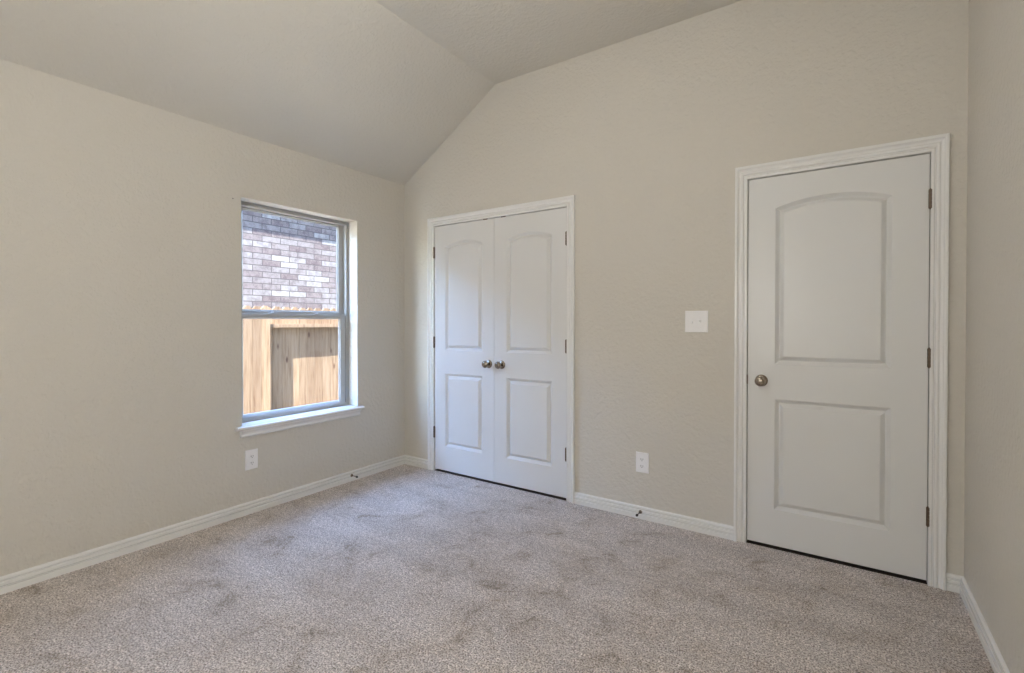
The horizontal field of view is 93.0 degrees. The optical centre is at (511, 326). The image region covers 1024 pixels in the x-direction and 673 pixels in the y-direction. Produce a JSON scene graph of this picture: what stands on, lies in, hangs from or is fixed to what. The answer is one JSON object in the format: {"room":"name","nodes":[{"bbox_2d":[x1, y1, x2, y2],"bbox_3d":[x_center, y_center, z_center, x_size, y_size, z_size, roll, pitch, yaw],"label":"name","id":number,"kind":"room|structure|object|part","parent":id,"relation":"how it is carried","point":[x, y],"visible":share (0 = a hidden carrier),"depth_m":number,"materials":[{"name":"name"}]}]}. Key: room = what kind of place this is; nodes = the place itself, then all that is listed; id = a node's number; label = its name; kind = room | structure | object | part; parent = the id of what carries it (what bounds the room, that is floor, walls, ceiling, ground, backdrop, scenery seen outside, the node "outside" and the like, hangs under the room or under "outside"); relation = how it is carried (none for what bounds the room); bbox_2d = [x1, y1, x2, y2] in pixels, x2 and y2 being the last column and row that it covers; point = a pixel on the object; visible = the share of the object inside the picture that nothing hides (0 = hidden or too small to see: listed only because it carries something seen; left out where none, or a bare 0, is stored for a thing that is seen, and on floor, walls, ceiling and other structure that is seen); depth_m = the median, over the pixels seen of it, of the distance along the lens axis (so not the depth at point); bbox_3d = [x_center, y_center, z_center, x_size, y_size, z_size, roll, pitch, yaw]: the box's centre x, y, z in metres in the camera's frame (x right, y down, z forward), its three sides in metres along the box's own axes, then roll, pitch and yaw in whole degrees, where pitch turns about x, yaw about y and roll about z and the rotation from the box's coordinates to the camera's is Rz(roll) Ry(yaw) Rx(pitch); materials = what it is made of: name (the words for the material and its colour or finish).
{"room":"empty bedroom","nodes":[
{"label":"empty bedroom","id":0,"kind":"room"},
{"bbox_2d":[0,59,404,576],"bbox_3d":[-2.208,0.058,2.598,0.200,2.567,4.600,0,1,34],"label":"wall","id":1,"kind":"structure","parent":0,"point":[121,327],"depth_m":2.68,"materials":[{"name":"beige paint"}]},
{"bbox_2d":[0,455,404,594],"bbox_3d":[-2.120,1.183,2.547,0.016,0.078,4.200,0,1,34],"label":"baseboard","id":2,"kind":"structure","parent":1,"relation":"attached to","point":[39,573],"depth_m":2.79,"materials":[{"name":"white paint"}]},
{"bbox_2d":[245,448,257,470],"bbox_3d":[-1.698,0.867,3.171,0.010,0.128,0.082,0,1,34],"label":"electrical outlet","id":3,"kind":"object","parent":1,"relation":"attached to","point":[251,456],"visible":1,"depth_m":3.17,"materials":[{"name":"white plastic"}]},
{"bbox_2d":[235,201,364,437],"bbox_3d":[-1.540,-0.061,3.525,0.223,1.545,0.981,0,1,34],"label":"window","id":4,"kind":"structure","parent":1,"relation":"in","point":[258,423],"depth_m":3.63,"materials":[{"name":"white plastic"}]},
{"bbox_3d":[-1.604,-0.450,3.569,0.024,0.746,0.832,0,1,34],"label":"sash","id":5,"kind":"part","parent":4,"relation":"part of","materials":[{"name":"glass"}]},
{"bbox_3d":[-1.586,0.271,3.554,0.026,0.721,0.848,0,1,34],"label":"sash","id":6,"kind":"part","parent":4,"relation":"part of","materials":[{"name":"white plastic"}]},
{"bbox_3d":[-1.509,0.647,3.510,0.147,0.022,0.981,0,1,34],"label":"sill","id":7,"kind":"part","parent":4,"relation":"part of","materials":[{"name":"white paint"}]},
{"bbox_2d":[0,0,741,184],"bbox_3d":[-0.612,-1.603,1.501,4.056,0.774,4.600,0,1,34],"label":"ceiling","id":8,"kind":"structure","parent":0,"point":[376,88],"depth_m":2.88,"materials":[{"name":"paint"}]},
{"bbox_2d":[0,464,993,672],"bbox_3d":[-0.613,1.291,1.526,4.056,0.120,4.600,0,1,34],"label":"floor","id":9,"kind":"structure","parent":0,"point":[404,568],"depth_m":2.16,"materials":[{"name":"beige carpet"}]},
{"bbox_2d":[404,0,968,575],"bbox_3d":[0.623,-0.314,3.333,3.656,3.061,0.200,0,1,34],"label":"wall","id":10,"kind":"structure","parent":0,"point":[649,133],"depth_m":2.95,"materials":[{"name":"beige paint"}]},
{"bbox_2d":[405,455,427,468],"bbox_3d":[-0.828,1.169,4.199,0.297,0.078,0.016,0,1,34],"label":"baseboard","id":11,"kind":"structure","parent":10,"relation":"attached to","point":[409,460],"depth_m":4.19,"materials":[{"name":"white paint"}]},
{"bbox_2d":[433,218,493,480],"bbox_3d":[-0.406,0.177,3.895,0.623,2.029,0.103,0,1,34],"label":"door","id":12,"kind":"structure","parent":10,"relation":"in","point":[463,253],"depth_m":3.90,"materials":[{"name":"white paint"}]},
{"bbox_3d":[-0.197,0.289,3.733,0.065,0.065,0.068,0,1,34],"label":"knob","id":13,"kind":"part","parent":12,"relation":"part of","materials":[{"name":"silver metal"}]},
{"bbox_2d":[427,195,574,503],"bbox_3d":[-0.110,0.154,3.765,1.372,2.117,0.130,0,1,34],"label":"trim","id":14,"kind":"structure","parent":10,"relation":"attached to","point":[568,202],"depth_m":3.52,"materials":[{"name":"white paint"}]},
{"bbox_2d":[494,208,566,497],"bbox_3d":[0.116,0.181,3.541,0.632,2.029,0.103,0,1,34],"label":"door","id":15,"kind":"structure","parent":10,"relation":"in","point":[530,249],"depth_m":3.55,"materials":[{"name":"white paint"}]},
{"bbox_3d":[-0.096,0.290,3.664,0.065,0.065,0.068,0,1,34],"label":"knob","id":16,"kind":"part","parent":15,"relation":"part of","materials":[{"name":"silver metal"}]},
{"bbox_2d":[636,451,648,473],"bbox_3d":[0.824,0.862,3.079,0.082,0.128,0.010,0,1,34],"label":"electrical outlet","id":17,"kind":"object","parent":10,"relation":"attached to","point":[642,459],"visible":1,"depth_m":3.08,"materials":[{"name":"white plastic"}]},
{"bbox_2d":[574,492,732,540],"bbox_3d":[0.849,1.180,3.061,1.013,0.078,0.016,0,1,34],"label":"baseboard","id":18,"kind":"structure","parent":10,"relation":"attached to","point":[720,530],"depth_m":3.02,"materials":[{"name":"white paint"}]},
{"bbox_2d":[685,311,707,331],"bbox_3d":[1.091,-0.030,2.881,0.131,0.128,0.025,0,1,34],"label":"light switch","id":19,"kind":"object","parent":10,"relation":"attached to","point":[695,321],"visible":1,"depth_m":2.88,"materials":[{"name":"white plastic"}]},
{"bbox_2d":[747,154,931,579],"bbox_3d":[1.641,0.193,2.506,0.794,2.023,0.103,0,1,34],"label":"door","id":20,"kind":"structure","parent":10,"relation":"in","point":[839,354],"depth_m":2.49,"materials":[{"name":"white paint"}]},
{"bbox_3d":[1.367,0.299,2.672,0.065,0.065,0.068,0,1,34],"label":"knob","id":21,"kind":"part","parent":20,"relation":"part of","materials":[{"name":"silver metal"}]},
{"bbox_2d":[733,133,949,590],"bbox_3d":[1.674,0.164,2.555,0.912,2.121,0.130,0,1,34],"label":"trim","id":22,"kind":"structure","parent":10,"relation":"attached to","point":[937,146],"depth_m":2.30,"materials":[{"name":"white paint"}]},
{"bbox_2d":[946,572,962,593],"bbox_3d":[2.048,1.187,2.248,0.062,0.078,0.016,0,1,34],"label":"baseboard","id":23,"kind":"structure","parent":10,"relation":"attached to","point":[953,581],"depth_m":2.25,"materials":[{"name":"white paint"}]},
{"bbox_2d":[964,0,1023,672],"bbox_3d":[0.983,-0.229,0.430,0.200,3.181,4.600,0,1,34],"label":"wall","id":24,"kind":"structure","parent":0,"point":[994,374],"depth_m":1.80,"materials":[{"name":"beige paint"}]},
{"bbox_2d":[960,576,1009,672],"bbox_3d":[0.893,1.202,0.503,0.016,0.078,4.200,0,1,34],"label":"baseboard","id":25,"kind":"structure","parent":24,"relation":"attached to","point":[995,658],"depth_m":1.89,"materials":[{"name":"white paint"}]},
{"label":"outside","id":26,"kind":"structure","parent":0,"visible":0},
{"bbox_3d":[-4.754,1.633,6.876,8.800,0.200,18.000,0,1,34],"label":"ground","id":27,"kind":"structure","parent":26,"visible":0},
{"bbox_2d":[242,210,335,309],"bbox_3d":[-4.741,-1.157,7.448,4.150,5.370,16.400,0,1,34],"label":"brick house","id":28,"kind":"structure","parent":27,"relation":"on","point":[286,262],"depth_m":6.54,"materials":[{"name":"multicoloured brick"}]},
{"bbox_2d":[243,306,337,413],"bbox_3d":[-2.249,0.670,5.218,0.216,1.756,6.748,0,1,34],"label":"wooden fence","id":29,"kind":"object","parent":27,"relation":"on","point":[287,363],"visible":0.16,"depth_m":5.07,"materials":[{"name":"brown wood"}]},
{"bbox_3d":[-2.217,-0.009,5.175,0.087,0.038,6.600,0,1,34],"label":"rail","id":30,"kind":"part","parent":29,"relation":"part of","materials":[{"name":"brown wood"}]}
]}

